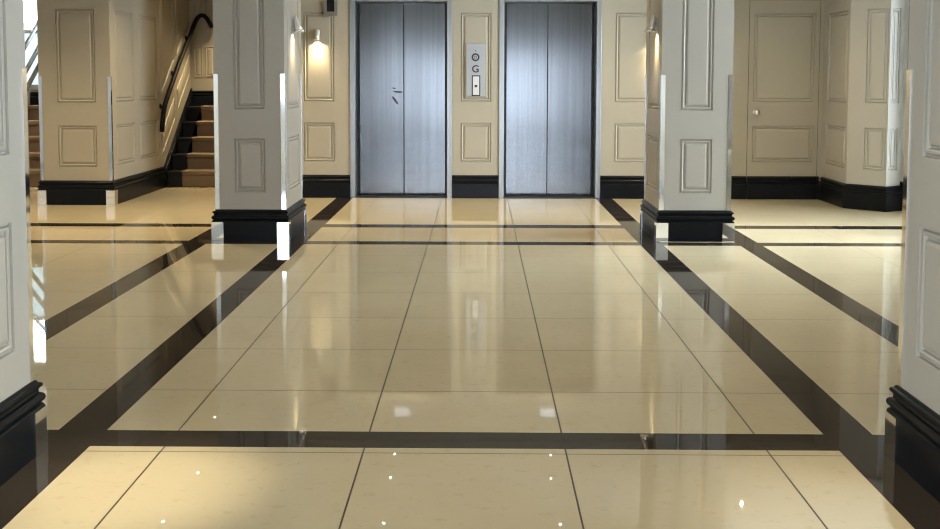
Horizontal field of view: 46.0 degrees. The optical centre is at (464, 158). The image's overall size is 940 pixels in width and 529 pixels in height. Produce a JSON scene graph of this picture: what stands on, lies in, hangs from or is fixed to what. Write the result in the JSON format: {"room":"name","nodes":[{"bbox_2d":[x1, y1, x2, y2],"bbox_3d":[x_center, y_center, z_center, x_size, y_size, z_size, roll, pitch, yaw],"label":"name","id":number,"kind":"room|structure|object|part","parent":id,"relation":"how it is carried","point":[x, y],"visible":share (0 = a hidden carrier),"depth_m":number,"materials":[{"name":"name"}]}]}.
{"room":"lobby","nodes":[
{"label":"lobby","id":0,"kind":"room"},
{"bbox_2d":[36,0,190,204],"bbox_3d":[-3.796,-0.950,12.352,0.766,2.600,3.129,0,4,1],"label":"wall","id":1,"kind":"structure","parent":0,"point":[105,67],"depth_m":10.89,"materials":[{"name":"beige paint"}]},
{"bbox_3d":[-3.801,-1.000,10.815,0.387,0.915,0.013,0,4,1],"label":"panel","id":2,"kind":"part","parent":1,"relation":"part of","materials":[{"name":"beige paint"}]},
{"bbox_3d":[-3.803,-0.119,10.879,0.387,0.405,0.013,0,4,1],"label":"panel","id":3,"kind":"part","parent":1,"relation":"part of","materials":[{"name":"beige paint"}]},
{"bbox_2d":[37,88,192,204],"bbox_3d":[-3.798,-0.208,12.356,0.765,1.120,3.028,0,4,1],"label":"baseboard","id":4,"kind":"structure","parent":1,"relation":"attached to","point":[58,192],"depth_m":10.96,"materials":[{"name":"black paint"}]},
{"bbox_3d":[-3.463,-1.035,11.236,0.013,0.912,0.577,0,4,1],"label":"panel","id":5,"kind":"part","parent":1,"relation":"part of","materials":[{"name":"beige paint"}]},
{"bbox_3d":[-3.465,-0.153,11.300,0.013,0.407,0.577,0,4,1],"label":"panel","id":6,"kind":"part","parent":1,"relation":"part of","materials":[{"name":"beige paint"}]},
{"bbox_3d":[-3.452,-1.093,12.040,0.013,0.912,0.660,0,4,1],"label":"panel","id":7,"kind":"part","parent":1,"relation":"part of","materials":[{"name":"beige paint"}]},
{"bbox_3d":[-3.454,-0.211,12.104,0.013,0.407,0.660,0,4,1],"label":"panel","id":8,"kind":"part","parent":1,"relation":"part of","materials":[{"name":"beige paint"}]},
{"bbox_3d":[-3.429,-1.409,12.744,0.013,1.340,0.530,0,4,1],"label":"panel","id":9,"kind":"part","parent":1,"relation":"part of","materials":[{"name":"beige paint"}]},
{"bbox_3d":[-3.431,-0.374,12.829,0.013,0.664,0.550,0,4,1],"label":"panel","id":10,"kind":"part","parent":1,"relation":"part of","materials":[{"name":"beige paint"}]},
{"bbox_3d":[-3.419,-1.677,13.402,0.013,0.900,0.600,0,4,1],"label":"panel","id":11,"kind":"part","parent":1,"relation":"part of","materials":[{"name":"beige paint"}]},
{"bbox_3d":[-3.421,-0.933,13.466,0.013,0.686,0.580,0,4,1],"label":"panel","id":12,"kind":"part","parent":1,"relation":"part of","materials":[{"name":"beige paint"}]},
{"bbox_2d":[159,13,212,131],"bbox_3d":[-3.273,-1.041,13.007,0.319,1.404,1.498,0,4,1],"label":"handrail","id":13,"kind":"object","parent":1,"relation":"attached to","point":[174,74],"visible":1,"depth_m":12.95,"materials":[{"name":"brown metal"}]},
{"bbox_2d":[27,0,213,104],"bbox_3d":[-4.185,-1.067,13.964,4.050,2.600,0.308,0,4,1],"label":"wall","id":14,"kind":"structure","parent":0,"point":[201,43],"depth_m":13.78,"materials":[{"name":"beige paint"}]},
{"bbox_2d":[24,30,37,89],"bbox_3d":[-5.309,-1.543,13.928,1.500,1.350,0.120,0,4,1],"label":"window","id":15,"kind":"structure","parent":14,"relation":"in","point":[33,43],"depth_m":13.95,"materials":[{"name":"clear glass"}]},
{"bbox_2d":[30,92,38,104],"bbox_3d":[-4.795,-0.742,13.835,1.275,0.168,0.028,0,4,1],"label":"baseboard","id":16,"kind":"structure","parent":14,"relation":"attached to","point":[34,96],"depth_m":13.83,"materials":[{"name":"black paint"}]},
{"bbox_3d":[-3.318,-1.877,13.743,0.105,0.550,0.008,0,4,1],"label":"panel","id":17,"kind":"part","parent":14,"relation":"part of","materials":[{"name":"beige paint"}]},
{"bbox_3d":[-3.319,-1.205,13.791,0.105,0.378,0.008,0,4,1],"label":"panel","id":18,"kind":"part","parent":14,"relation":"part of","materials":[{"name":"beige paint"}]},
{"bbox_2d":[192,91,213,105],"bbox_3d":[-2.780,-0.749,13.807,1.235,0.192,0.028,0,4,1],"label":"baseboard","id":19,"kind":"structure","parent":14,"relation":"attached to","point":[199,98],"depth_m":13.80,"materials":[{"name":"black paint"}]},
{"bbox_3d":[-3.168,-1.877,13.741,0.115,0.550,0.008,0,4,1],"label":"panel","id":20,"kind":"part","parent":14,"relation":"part of","materials":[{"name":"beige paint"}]},
{"bbox_3d":[-3.169,-1.204,13.790,0.115,0.378,0.008,0,4,1],"label":"panel","id":21,"kind":"part","parent":14,"relation":"part of","materials":[{"name":"beige paint"}]},
{"bbox_2d":[0,187,939,528],"bbox_3d":[-0.830,0.859,5.438,11.000,0.001,17.100,0,4,1],"label":"floor","id":22,"kind":"structure","parent":0,"point":[389,363],"depth_m":4.79,"materials":[{"name":"beige tile"}]},
{"bbox_2d":[0,0,46,486],"bbox_3d":[-1.716,-0.286,3.225,0.598,2.599,0.873,0,4,1],"label":"column","id":23,"kind":"structure","parent":22,"relation":"on","point":[23,415],"depth_m":3.55,"materials":[{"name":"beige paint"}]},
{"bbox_3d":[-1.452,-0.669,3.194,0.013,1.352,0.535,0,4,1],"label":"panel","id":24,"kind":"part","parent":23,"relation":"part of","materials":[{"name":"beige paint"}]},
{"bbox_3d":[-1.454,0.431,3.273,0.013,0.418,0.535,0,4,1],"label":"panel","id":25,"kind":"part","parent":23,"relation":"part of","materials":[{"name":"beige paint"}]},
{"bbox_3d":[-1.718,0.890,3.310,0.597,0.240,0.872,0,4,1],"label":"skirting","id":26,"kind":"part","parent":23,"relation":"part of","materials":[{"name":"black paint"}]},
{"bbox_2d":[28,105,40,186],"bbox_3d":[-4.804,-0.171,13.268,1.275,0.909,1.222,0,4,1],"label":"staircase","id":27,"kind":"structure","parent":22,"relation":"on","point":[33,110],"depth_m":13.14,"materials":[{"name":"brown carpet"}]},
{"bbox_2d":[25,21,37,91],"bbox_3d":[-5.251,-0.827,13.227,0.054,1.842,1.150,0,4,1],"label":"balustrade","id":28,"kind":"object","parent":27,"relation":"on","point":[34,29],"visible":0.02,"depth_m":13.39,"materials":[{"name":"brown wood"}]},
{"bbox_3d":[-5.250,-1.322,13.192,0.054,0.848,1.150,0,4,1],"label":"rail","id":29,"kind":"part","parent":28,"relation":"part of","materials":[{"name":"grey metal"}]},
{"bbox_3d":[-5.250,-1.023,13.213,0.054,0.848,1.150,0,4,1],"label":"rail","id":30,"kind":"part","parent":28,"relation":"part of","materials":[{"name":"grey metal"}]},
{"bbox_3d":[-5.251,-0.808,13.229,0.054,0.848,1.150,0,4,1],"label":"rail","id":31,"kind":"part","parent":28,"relation":"part of","materials":[{"name":"grey metal"}]},
{"bbox_2d":[167,105,214,186],"bbox_3d":[-2.790,-0.164,13.231,1.225,0.909,1.202,0,4,1],"label":"staircase","id":32,"kind":"structure","parent":22,"relation":"on","point":[194,162],"depth_m":12.93,"materials":[{"name":"brown carpet"}]},
{"bbox_2d":[211,0,306,240],"bbox_3d":[-1.639,-0.693,8.851,0.598,2.599,0.873,0,4,1],"label":"column","id":33,"kind":"structure","parent":22,"relation":"on","point":[257,76],"depth_m":8.49,"materials":[{"name":"beige paint"}]},
{"bbox_3d":[-1.644,-1.047,8.423,0.240,1.352,0.013,0,4,1],"label":"panel","id":34,"kind":"part","parent":33,"relation":"part of","materials":[{"name":"beige paint"}]},
{"bbox_3d":[-1.646,0.053,8.503,0.240,0.418,0.013,0,4,1],"label":"panel","id":35,"kind":"part","parent":33,"relation":"part of","materials":[{"name":"beige paint"}]},
{"bbox_3d":[-1.642,0.484,8.936,0.597,0.240,0.872,0,4,1],"label":"skirting","id":36,"kind":"part","parent":33,"relation":"part of","materials":[{"name":"black paint"}]},
{"bbox_3d":[-1.375,-1.075,8.819,0.013,1.352,0.535,0,4,1],"label":"panel","id":37,"kind":"part","parent":33,"relation":"part of","materials":[{"name":"beige paint"}]},
{"bbox_3d":[-1.377,0.025,8.899,0.013,0.418,0.535,0,4,1],"label":"panel","id":38,"kind":"part","parent":33,"relation":"part of","materials":[{"name":"beige paint"}]},
{"bbox_2d":[293,15,304,31],"bbox_3d":[-1.317,-1.073,8.809,0.097,0.129,0.108,0,4,1],"label":"wall lamp","id":39,"kind":"object","parent":33,"relation":"attached to","point":[297,26],"visible":1,"depth_m":8.78,"materials":[{"name":"metal"}]},
{"bbox_2d":[640,0,734,241],"bbox_3d":[1.783,-0.685,8.840,0.602,2.599,0.858,0,4,1],"label":"column","id":40,"kind":"structure","parent":22,"relation":"on","point":[689,75],"depth_m":8.48,"materials":[{"name":"beige paint"}]},
{"bbox_2d":[644,15,656,31],"bbox_3d":[1.458,-1.057,8.667,0.097,0.129,0.108,0,4,1],"label":"wall lamp","id":41,"kind":"object","parent":40,"relation":"attached to","point":[652,25],"visible":1,"depth_m":8.64,"materials":[{"name":"metal"}]},
{"bbox_3d":[1.456,-1.059,8.667,0.086,0.125,0.100,0,4,1],"label":"lamp shade","id":42,"kind":"part","parent":41,"relation":"part of","materials":[{"name":"white glass"}]},
{"bbox_3d":[1.516,0.031,8.896,0.013,0.418,0.520,0,4,1],"label":"panel","id":43,"kind":"part","parent":40,"relation":"part of","materials":[{"name":"beige paint"}]},
{"bbox_3d":[1.518,-1.069,8.816,0.013,1.352,0.520,0,4,1],"label":"panel","id":44,"kind":"part","parent":40,"relation":"part of","materials":[{"name":"beige paint"}]},
{"bbox_3d":[1.780,0.491,8.925,0.601,0.240,0.857,0,4,1],"label":"skirting","id":45,"kind":"part","parent":40,"relation":"part of","materials":[{"name":"black paint"}]},
{"bbox_3d":[1.776,0.060,8.500,0.244,0.418,0.013,0,4,1],"label":"panel","id":46,"kind":"part","parent":40,"relation":"part of","materials":[{"name":"beige paint"}]},
{"bbox_3d":[1.778,-1.040,8.420,0.244,1.352,0.013,0,4,1],"label":"panel","id":47,"kind":"part","parent":40,"relation":"part of","materials":[{"name":"beige paint"}]},
{"bbox_2d":[884,0,939,502],"bbox_3d":[1.706,-0.276,3.179,0.602,2.599,0.873,0,4,1],"label":"column","id":48,"kind":"structure","parent":22,"relation":"on","point":[912,418],"depth_m":3.48,"materials":[{"name":"beige paint"}]},
{"bbox_3d":[1.703,0.900,3.264,0.601,0.240,0.872,0,4,1],"label":"skirting","id":49,"kind":"part","parent":48,"relation":"part of","materials":[{"name":"black paint"}]},
{"bbox_3d":[1.439,0.440,3.234,0.013,0.418,0.535,0,4,1],"label":"panel","id":50,"kind":"part","parent":48,"relation":"part of","materials":[{"name":"beige paint"}]},
{"bbox_3d":[1.441,-0.660,3.155,0.013,1.352,0.535,0,4,1],"label":"panel","id":51,"kind":"part","parent":48,"relation":"part of","materials":[{"name":"beige paint"}]},
{"bbox_2d":[301,0,824,184],"bbox_3d":[0.834,-0.893,11.686,6.050,2.600,0.400,0,4,1],"label":"wall","id":52,"kind":"structure","parent":0,"point":[325,62],"depth_m":11.51,"materials":[{"name":"beige paint"}]},
{"bbox_2d":[314,29,319,39],"bbox_3d":[-1.524,-1.279,11.438,0.070,0.114,0.097,0,4,1],"label":"wall lamp","id":53,"kind":"object","parent":52,"relation":"attached to","point":[317,31],"visible":1,"depth_m":11.44,"materials":[{"name":"metal"}]},
{"bbox_3d":[-1.517,-1.055,11.512,0.324,0.926,0.013,0,4,1],"label":"panel","id":54,"kind":"part","parent":52,"relation":"part of","materials":[{"name":"beige paint"}]},
{"bbox_3d":[-1.518,-0.171,11.576,0.324,0.410,0.013,0,4,1],"label":"panel","id":55,"kind":"part","parent":52,"relation":"part of","materials":[{"name":"beige paint"}]},
{"bbox_2d":[324,0,336,15],"bbox_3d":[-1.387,-1.629,11.450,0.138,0.307,0.024,0,4,1],"label":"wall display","id":56,"kind":"object","parent":52,"relation":"attached to","point":[330,6],"visible":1,"depth_m":11.45,"materials":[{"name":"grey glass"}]},
{"bbox_2d":[349,0,451,197],"bbox_3d":[-0.660,-0.637,11.653,1.064,2.088,0.282,0,4,1],"label":"elevator","id":57,"kind":"object","parent":52,"relation":"attached to","point":[401,50],"visible":0.98,"depth_m":11.73,"materials":[{"name":"metal"}]},
{"bbox_3d":[-0.878,-0.628,11.758,0.465,2.031,0.040,0,4,1],"label":"door","id":58,"kind":"part","parent":57,"relation":"part of","materials":[{"name":"metal"}]},
{"bbox_3d":[-0.662,0.399,11.718,0.960,0.013,0.262,0,4,1],"label":"sill","id":59,"kind":"part","parent":57,"relation":"part of","materials":[{"name":"silver metal"}]},
{"bbox_3d":[-0.422,-0.627,11.752,0.435,2.031,0.040,0,4,1],"label":"door","id":60,"kind":"part","parent":57,"relation":"part of","materials":[{"name":"metal"}]},
{"bbox_2d":[466,44,484,95],"bbox_3d":[0.115,-0.918,11.480,0.193,0.544,0.032,0,4,1],"label":"panel","id":61,"kind":"object","parent":52,"relation":"attached to","point":[475,53],"visible":1,"depth_m":11.47,"materials":[{"name":"silver metal"}]},
{"bbox_3d":[0.120,-0.754,11.482,0.066,0.192,0.004,0,4,1],"label":"slot plate","id":62,"kind":"part","parent":61,"relation":"part of","materials":[{"name":"white plastic"}]},
{"bbox_3d":[0.119,-1.050,11.490,0.321,0.926,0.013,0,4,1],"label":"panel","id":63,"kind":"part","parent":52,"relation":"part of","materials":[{"name":"beige paint"}]},
{"bbox_3d":[0.117,-0.166,11.554,0.321,0.410,0.013,0,4,1],"label":"panel","id":64,"kind":"part","parent":52,"relation":"part of","materials":[{"name":"beige paint"}]},
{"bbox_2d":[499,0,601,198],"bbox_3d":[0.891,-0.633,11.633,1.060,2.088,0.282,0,4,1],"label":"elevator","id":65,"kind":"object","parent":52,"relation":"attached to","point":[550,51],"visible":0.95,"depth_m":11.71,"materials":[{"name":"metal"}]},
{"bbox_3d":[0.659,-0.624,11.738,0.433,2.031,0.040,0,4,1],"label":"door","id":66,"kind":"part","parent":65,"relation":"part of","materials":[{"name":"metal"}]},
{"bbox_3d":[0.889,0.403,11.697,0.956,0.013,0.262,0,4,1],"label":"sill","id":67,"kind":"part","parent":65,"relation":"part of","materials":[{"name":"silver metal"}]},
{"bbox_3d":[1.113,-0.623,11.732,0.463,2.031,0.040,0,4,1],"label":"door","id":68,"kind":"part","parent":65,"relation":"part of","materials":[{"name":"metal"}]},
{"bbox_2d":[303,175,818,198],"bbox_3d":[0.746,0.299,11.558,5.884,0.240,0.028,0,4,1],"label":"baseboard","id":69,"kind":"structure","parent":52,"relation":"attached to","point":[314,186],"depth_m":11.56,"materials":[{"name":"black paint"}]},
{"bbox_3d":[1.983,-0.161,11.529,0.845,0.410,0.013,0,4,1],"label":"panel","id":70,"kind":"part","parent":52,"relation":"part of","materials":[{"name":"beige paint"}]},
{"bbox_3d":[1.984,-1.045,11.465,0.845,0.926,0.013,0,4,1],"label":"panel","id":71,"kind":"part","parent":52,"relation":"part of","materials":[{"name":"beige paint"}]},
{"bbox_2d":[746,0,820,199],"bbox_3d":[3.305,-0.604,11.451,0.733,2.067,0.115,0,4,1],"label":"door","id":72,"kind":"structure","parent":52,"relation":"in","point":[784,40],"depth_m":11.47,"materials":[{"name":"beige paint"}]},
{"bbox_3d":[3.023,-0.475,11.443,0.068,0.068,0.073,0,4,1],"label":"knob","id":73,"kind":"part","parent":72,"relation":"part of","materials":[{"name":"metal"}]},
{"bbox_3d":[3.303,0.307,11.518,0.721,0.240,0.028,0,4,1],"label":"skirting","id":74,"kind":"part","parent":72,"relation":"part of","materials":[{"name":"black paint"}]},
{"bbox_3d":[3.305,-0.149,11.506,0.640,0.380,0.013,0,4,1],"label":"panel","id":75,"kind":"part","parent":72,"relation":"part of","materials":[{"name":"beige paint"}]},
{"bbox_3d":[3.307,-1.040,11.441,0.640,0.922,0.013,0,4,1],"label":"panel","id":76,"kind":"part","parent":72,"relation":"part of","materials":[{"name":"beige paint"}]},
{"bbox_2d":[821,0,909,185],"bbox_3d":[4.229,-0.832,10.927,1.040,2.600,1.130,0,4,1],"label":"wall","id":77,"kind":"structure","parent":0,"point":[864,39],"depth_m":10.57,"materials":[{"name":"beige paint"}]},
{"bbox_3d":[3.716,-0.128,11.065,0.013,0.403,0.590,0,4,1],"label":"panel","id":78,"kind":"part","parent":77,"relation":"part of","materials":[{"name":"beige paint"}]},
{"bbox_3d":[3.717,-1.007,11.002,0.013,0.893,0.590,0,4,1],"label":"panel","id":79,"kind":"part","parent":77,"relation":"part of","materials":[{"name":"beige paint"}]},
{"bbox_2d":[819,177,902,211],"bbox_3d":[4.034,0.355,10.864,1.191,0.240,0.859,2,5,26],"label":"baseboard","id":80,"kind":"structure","parent":77,"relation":"attached to","point":[840,194],"depth_m":10.61,"materials":[{"name":"black paint"}]},
{"bbox_3d":[3.902,-0.087,10.511,0.013,0.403,0.214,-4,6,-43],"label":"panel","id":81,"kind":"part","parent":77,"relation":"part of","materials":[{"name":"beige paint"}]},
{"bbox_3d":[3.904,-0.967,10.447,0.013,0.893,0.214,-4,6,-43],"label":"panel","id":82,"kind":"part","parent":77,"relation":"part of","materials":[{"name":"beige paint"}]},
{"bbox_3d":[4.053,-0.084,10.471,0.120,0.403,0.013,-2,5,-32],"label":"panel","id":83,"kind":"part","parent":77,"relation":"part of","materials":[{"name":"beige paint"}]},
{"bbox_3d":[4.055,-0.964,10.408,0.120,0.893,0.013,-2,5,-32],"label":"panel","id":84,"kind":"part","parent":77,"relation":"part of","materials":[{"name":"beige paint"}]},
{"bbox_2d":[900,0,908,180],"bbox_3d":[4.331,-0.849,10.892,0.245,2.160,0.035,0,4,1],"label":"trim","id":85,"kind":"structure","parent":77,"relation":"attached to","point":[906,26],"depth_m":10.88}
]}

